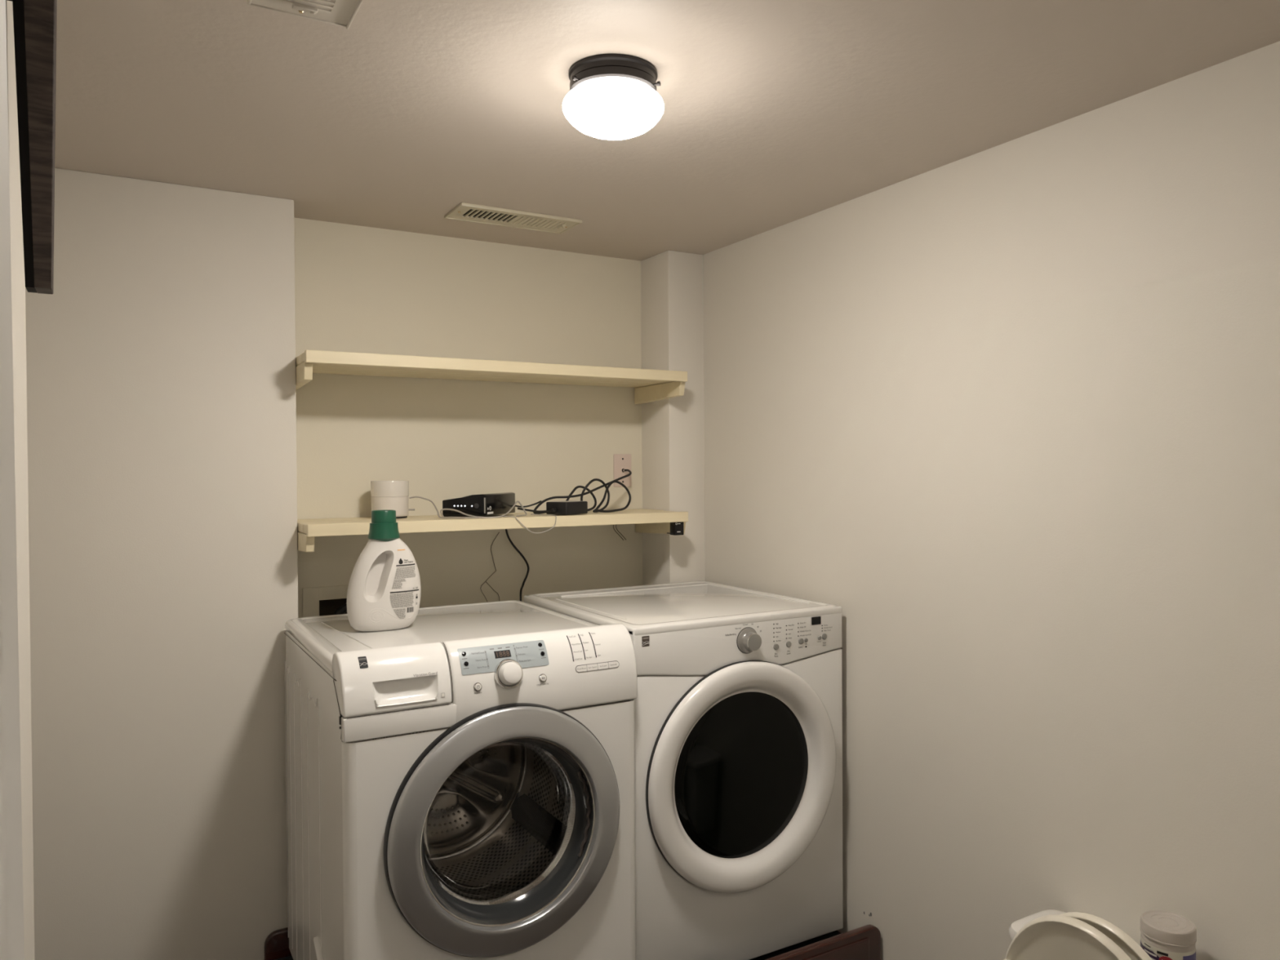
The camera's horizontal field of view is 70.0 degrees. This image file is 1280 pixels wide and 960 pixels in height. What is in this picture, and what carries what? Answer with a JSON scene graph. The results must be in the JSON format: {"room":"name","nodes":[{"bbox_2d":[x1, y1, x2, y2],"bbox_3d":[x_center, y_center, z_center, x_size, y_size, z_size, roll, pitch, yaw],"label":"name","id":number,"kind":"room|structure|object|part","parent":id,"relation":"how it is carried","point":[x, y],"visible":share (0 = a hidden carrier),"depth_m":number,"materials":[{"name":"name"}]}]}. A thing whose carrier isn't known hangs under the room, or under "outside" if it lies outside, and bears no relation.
{"room":"laundry room","nodes":[
{"label":"laundry room","id":0,"kind":"room"},
{"bbox_2d":[5,0,34,959],"bbox_3d":[-0.550,0.471,0.471,0.268,2.453,4.000,-1,1,-30],"label":"wall","id":1,"kind":"structure","parent":0,"point":[17,263],"depth_m":1.27,"materials":[{"name":"white paint"}]},
{"bbox_2d":[0,0,24,959],"bbox_3d":[-0.185,0.489,0.211,0.089,2.420,0.166,-1,1,-30],"label":"door frame","id":2,"kind":"structure","parent":1,"relation":"attached to","point":[11,898],"depth_m":0.26,"materials":[{"name":"white wood"}]},
{"bbox_2d":[8,0,57,294],"bbox_3d":[-0.775,-0.496,1.167,0.058,0.506,0.045,-1,1,-30],"label":"picture frame","id":3,"kind":"object","parent":1,"relation":"attached to","point":[34,21],"visible":1,"depth_m":1.15,"materials":[{"name":"brown wood"}]},
{"bbox_3d":[-0.767,-0.496,1.172,0.039,0.506,0.045,-1,1,-30],"label":"frame","id":4,"kind":"part","parent":3,"relation":"part of","materials":[{"name":"brown wood"}]},
{"bbox_2d":[25,168,297,959],"bbox_3d":[-1.379,0.453,2.468,0.820,2.453,0.288,-1,1,-30],"label":"wall","id":5,"kind":"structure","parent":0,"point":[161,353],"depth_m":2.38,"materials":[{"name":"white paint"}]},
{"bbox_2d":[293,217,642,617],"bbox_3d":[-0.547,0.441,3.065,1.237,2.453,0.120,-1,1,-30],"label":"wall","id":6,"kind":"structure","parent":0,"point":[358,289],"depth_m":2.98,"materials":[{"name":"beige paint"}]},
{"bbox_2d":[302,585,348,617],"bbox_3d":[-0.892,0.417,2.833,0.305,0.192,0.129,-1,1,-30],"label":"outlet box","id":7,"kind":"object","parent":6,"relation":"attached to","point":[326,600],"visible":0.12,"depth_m":2.76,"materials":[{"name":"beige plastic"}]},
{"bbox_2d":[480,532,499,601],"bbox_3d":[-0.495,0.320,3.017,0.069,0.296,0.005,-1,1,-30],"label":"wire","id":8,"kind":"object","parent":6,"relation":"attached to","point":[499,532],"visible":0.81,"depth_m":3.02,"materials":[{"name":"brown"}]},
{"bbox_2d":[295,349,687,404],"bbox_3d":[-0.437,-0.308,2.856,1.216,0.087,0.335,-1,1,-30],"label":"wall shelf","id":9,"kind":"object","parent":6,"relation":"attached to","point":[650,385],"visible":0.84,"depth_m":2.75,"materials":[{"name":"beige wood"}]},
{"bbox_3d":[-0.367,-0.334,2.715,1.196,0.033,0.022,-1,1,-30],"label":"trim","id":10,"kind":"part","parent":9,"relation":"part of","materials":[{"name":"beige wood"}]},
{"bbox_2d":[297,508,688,551],"bbox_3d":[-0.434,0.153,2.862,1.216,0.087,0.335,-1,1,-30],"label":"wall shelf","id":11,"kind":"object","parent":6,"relation":"attached to","point":[646,521],"visible":0.84,"depth_m":2.70,"materials":[{"name":"beige wood"}]},
{"bbox_2d":[370,480,414,518],"bbox_3d":[-0.754,0.058,2.755,0.112,0.110,0.112,0,1,16],"label":"hub","id":12,"kind":"object","parent":11,"relation":"on","point":[385,495],"visible":0.81,"depth_m":2.71,"materials":[{"name":"white plastic"}]},
{"bbox_3d":[-0.754,0.026,2.755,0.112,0.048,0.112,-1,1,-30],"label":"glossy crown","id":13,"kind":"part","parent":12,"relation":"part of","materials":[{"name":"white plastic"}]},
{"bbox_2d":[408,496,479,518],"bbox_3d":[-0.583,0.081,2.712,0.252,0.064,0.042,0,1,33],"label":"cable","id":14,"kind":"object","parent":11,"relation":"on","point":[431,501],"visible":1,"depth_m":2.69,"materials":[{"name":"beige plastic"}]},
{"bbox_2d":[442,492,515,516],"bbox_3d":[-0.494,0.075,2.818,0.143,0.068,0.224,0,1,15],"label":"router","id":15,"kind":"object","parent":11,"relation":"on","point":[482,504],"visible":1,"depth_m":2.72,"materials":[{"name":"black plastic"}]},
{"bbox_2d":[440,500,527,518],"bbox_3d":[-0.447,0.089,2.740,0.279,0.045,0.127,-1,1,-37],"label":"charging cable","id":16,"kind":"object","parent":11,"relation":"on","point":[516,502],"visible":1,"depth_m":2.70,"materials":[{"name":"beige plastic"}]},
{"bbox_3d":[-0.364,0.128,2.721,1.196,0.033,0.022,-1,1,-30],"label":"trim","id":17,"kind":"part","parent":11,"relation":"part of","materials":[{"name":"beige wood"}]},
{"bbox_2d":[505,528,528,600],"bbox_3d":[-0.394,0.354,3.027,0.086,0.428,0.085,-1,1,-30],"label":"hanging cable","id":18,"kind":"object","parent":11,"relation":"hanging from","point":[506,530],"visible":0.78,"depth_m":3.05,"materials":[{"name":"black plastic"}]},
{"bbox_2d":[515,500,541,507],"bbox_3d":[-0.367,0.078,2.938,0.101,0.023,0.023,-1,1,-15],"label":"cable","id":19,"kind":"object","parent":11,"relation":"on","point":[540,501],"visible":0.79,"depth_m":2.95,"materials":[{"name":"black plastic"}]},
{"bbox_2d":[503,513,556,533],"bbox_3d":[-0.326,0.133,2.751,0.110,0.054,0.142,0,1,30],"label":"wire","id":20,"kind":"object","parent":11,"relation":"on","point":[531,513],"visible":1,"depth_m":2.75,"materials":[{"name":"beige"}]},
{"bbox_2d":[517,507,552,512],"bbox_3d":[-0.326,0.094,2.865,0.126,0.016,0.025,0,1,23],"label":"cord","id":21,"kind":"object","parent":11,"relation":"on","point":[520,508],"visible":0.94,"depth_m":2.87,"materials":[{"name":"black plastic"}]},
{"bbox_2d":[546,500,587,515],"bbox_3d":[-0.229,0.087,2.893,0.084,0.040,0.150,0,1,35],"label":"power adapter","id":22,"kind":"object","parent":11,"relation":"on","point":[562,508],"visible":1,"depth_m":2.85,"materials":[{"name":"black plastic"}]},
{"bbox_2d":[533,469,631,514],"bbox_3d":[-0.143,0.036,3.047,0.150,0.144,0.440,0,1,42],"label":"coaxial cable","id":23,"kind":"object","parent":11,"relation":"on","point":[596,510],"visible":0.91,"depth_m":3.02,"materials":[{"name":"black plastic"}]},
{"bbox_2d":[613,524,626,540],"bbox_3d":[-0.071,0.172,3.223,0.053,0.084,0.003,-1,1,-30],"label":"wire","id":24,"kind":"object","parent":11,"relation":"hanging from","point":[613,525],"visible":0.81,"depth_m":3.22,"materials":[{"name":"brown"}]},
{"bbox_2d":[666,521,683,535],"bbox_3d":[0.112,0.160,3.008,0.058,0.044,0.032,-1,1,-30],"label":"sensor box","id":25,"kind":"object","parent":11,"relation":"attached to","point":[676,528],"visible":0.88,"depth_m":3.00,"materials":[{"name":"black plastic"}]},
{"bbox_2d":[613,453,631,487],"bbox_3d":[-0.059,-0.034,3.261,0.072,0.117,0.019,-1,1,-30],"label":"wall plate","id":26,"kind":"object","parent":6,"relation":"attached to","point":[622,462],"visible":0.99,"depth_m":3.26,"materials":[{"name":"beige plastic"}]},
{"bbox_2d":[54,0,1279,261],"bbox_3d":[0.219,-0.818,1.126,2.283,0.100,4.388,-1,1,-30],"label":"ceiling","id":27,"kind":"structure","parent":0,"point":[776,113],"depth_m":1.83,"materials":[{"name":"paint"}]},
{"bbox_2d":[247,0,363,29],"bbox_3d":[-0.465,-0.759,1.336,0.157,0.014,0.377,-1,1,-30],"label":"ceiling vent","id":28,"kind":"object","parent":27,"relation":"in","point":[342,13],"visible":1,"depth_m":1.47,"materials":[{"name":"beige metal"}]},
{"bbox_3d":[-0.539,-0.757,1.471,0.038,0.008,0.012,-1,1,-30],"label":"lever","id":29,"kind":"part","parent":28,"relation":"part of","materials":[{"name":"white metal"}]},
{"bbox_2d":[444,202,582,233],"bbox_3d":[-0.376,-0.776,2.727,0.377,0.014,0.157,-1,1,-30],"label":"ceiling vent","id":30,"kind":"object","parent":27,"relation":"in","point":[464,211],"visible":1,"depth_m":2.72,"materials":[{"name":"beige metal"}]},
{"bbox_3d":[-0.240,-0.774,2.801,0.012,0.008,0.038,-1,1,-30],"label":"lever","id":31,"kind":"part","parent":30,"relation":"part of","materials":[{"name":"beige metal"}]},
{"bbox_2d":[562,53,664,140],"bbox_3d":[-0.051,-0.716,1.739,0.194,0.115,0.194,-1,1,-30],"label":"ceiling lamp","id":32,"kind":"object","parent":27,"relation":"attached to","point":[611,96],"visible":1,"depth_m":1.68,"materials":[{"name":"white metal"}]},
{"bbox_2d":[640,250,705,585],"bbox_3d":[0.096,0.434,3.314,0.147,2.453,0.288,-1,1,-30],"label":"wall","id":33,"kind":"structure","parent":0,"point":[672,282],"depth_m":3.19,"materials":[{"name":"white paint"}]},
{"bbox_2d":[702,40,1279,959],"bbox_3d":[1.198,0.447,1.641,0.100,2.453,4.288,-1,1,-30],"label":"wall","id":34,"kind":"structure","parent":0,"point":[1010,410],"depth_m":2.05,"materials":[{"name":"white paint"}]},
{"bbox_2d":[1139,910,1196,959],"bbox_3d":[0.997,0.888,1.725,0.093,0.111,0.093,-1,1,-30],"label":"plastic jar","id":35,"kind":"object","parent":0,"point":[1164,935],"visible":0.98,"depth_m":1.70,"materials":[{"name":"beige plastic"}]},
{"bbox_3d":[0.234,1.735,1.156,2.283,0.100,4.388,-1,1,-30],"label":"floor","id":36,"kind":"structure","parent":0,"visible":0},
{"bbox_2d":[263,924,880,959],"bbox_3d":[-0.184,1.442,2.493,1.455,0.460,0.866,-1,1,-30],"label":"wooden platform","id":37,"kind":"object","parent":36,"relation":"on","point":[863,943],"visible":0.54,"depth_m":2.45,"materials":[{"name":"brown wood"}]},
{"bbox_2d":[284,600,637,959],"bbox_3d":[-0.483,0.829,2.342,0.704,0.944,0.787,-1,1,-30],"label":"washing machine","id":38,"kind":"object","parent":37,"relation":"on","point":[460,778],"visible":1,"depth_m":2.10,"materials":[{"name":"white metal"}]},
{"bbox_2d":[346,510,421,631],"bbox_3d":[-0.652,0.229,2.330,0.186,0.302,0.095,-1,1,-30],"label":"detergent bottle","id":39,"kind":"object","parent":38,"relation":"on","point":[384,593],"visible":1,"depth_m":2.30,"materials":[{"name":"white plastic"}]},
{"bbox_3d":[-0.533,0.423,1.966,0.230,0.123,0.112,-1,1,-30],"label":"detergent drawer","id":40,"kind":"part","parent":38,"relation":"part of","materials":[{"name":"white plastic"}]},
{"bbox_3d":[-0.514,0.396,2.396,0.694,0.041,0.640,-1,1,-30],"label":"panel","id":41,"kind":"part","parent":38,"relation":"part of","materials":[{"name":"white metal"}]},
{"bbox_3d":[-0.333,0.446,2.082,0.692,0.174,0.113,-1,1,-30],"label":"control panel","id":42,"kind":"part","parent":38,"relation":"part of","materials":[{"name":"white plastic"}]},
{"bbox_3d":[-0.290,0.775,2.031,0.553,0.553,0.022,-1,1,-30],"label":"door","id":43,"kind":"part","parent":38,"relation":"part of","materials":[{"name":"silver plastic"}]},
{"bbox_3d":[-0.307,0.399,2.061,0.208,0.052,0.034,-1,1,-30],"label":"display panel","id":44,"kind":"part","parent":38,"relation":"part of","materials":[{"name":"grey plastic"}]},
{"bbox_2d":[462,644,546,669],"bbox_3d":[-0.306,0.398,2.059,0.198,0.041,0.026,-1,1,-30],"label":"control panel","id":45,"kind":"object","parent":38,"relation":"on","point":[473,656],"depth_m":2.06,"materials":[{"name":"grey plastic"}]},
{"bbox_3d":[-0.289,0.434,2.035,0.067,0.066,0.042,-1,1,-30],"label":"program knob","id":46,"kind":"part","parent":38,"relation":"part of","materials":[{"name":"white plastic"}]},
{"bbox_2d":[524,581,843,959],"bbox_3d":[0.116,0.824,2.704,0.679,0.938,0.736,-1,1,-30],"label":"dryer","id":47,"kind":"object","parent":37,"relation":"on","point":[738,704],"visible":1,"depth_m":2.40,"materials":[{"name":"white metal"}]},
{"bbox_3d":[0.104,0.367,2.713,0.678,0.025,0.701,-1,1,-30],"label":"panel","id":48,"kind":"part","parent":47,"relation":"part of","materials":[{"name":"white metal"}]},
{"bbox_3d":[0.277,0.776,2.405,0.601,0.601,0.014,-1,1,-30],"label":"door","id":49,"kind":"part","parent":47,"relation":"part of","materials":[{"name":"white plastic"}]},
{"bbox_3d":[0.269,0.436,2.428,0.678,0.143,0.040,-1,1,-30],"label":"control panel","id":50,"kind":"part","parent":47,"relation":"part of","materials":[{"name":"white plastic"}]},
{"bbox_3d":[0.276,0.776,2.406,0.437,0.437,0.007,-1,1,-30],"label":"door glass","id":51,"kind":"part","parent":47,"relation":"part of","materials":[{"name":"black glass"}]},
{"bbox_3d":[0.292,0.424,2.400,0.070,0.070,0.032,-1,1,-30],"label":"timer knob","id":52,"kind":"part","parent":47,"relation":"part of","materials":[{"name":"grey plastic"}]},
{"bbox_3d":[0.029,1.426,2.122,1.355,0.378,0.011,-1,1,-30],"label":"moulding","id":53,"kind":"part","parent":37,"relation":"part of","materials":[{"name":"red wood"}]},
{"bbox_2d":[1003,909,1151,959],"bbox_3d":[0.750,1.246,1.651,0.680,0.862,0.490,-1,1,-30],"label":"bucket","id":54,"kind":"object","parent":36,"relation":"on","point":[1049,934],"visible":0.99,"depth_m":1.71,"materials":[{"name":"white plastic"}]},
{"bbox_3d":[0.962,0.958,1.770,0.187,0.028,0.490,-1,1,-30],"label":"tank lid","id":55,"kind":"part","parent":54,"relation":"part of","materials":[{"name":"white plastic"}]},
{"bbox_3d":[0.861,1.037,1.699,0.036,0.447,0.364,-1,1,-30],"label":"seat lid","id":56,"kind":"part","parent":54,"relation":"part of","materials":[{"name":"beige plastic"}]}
]}

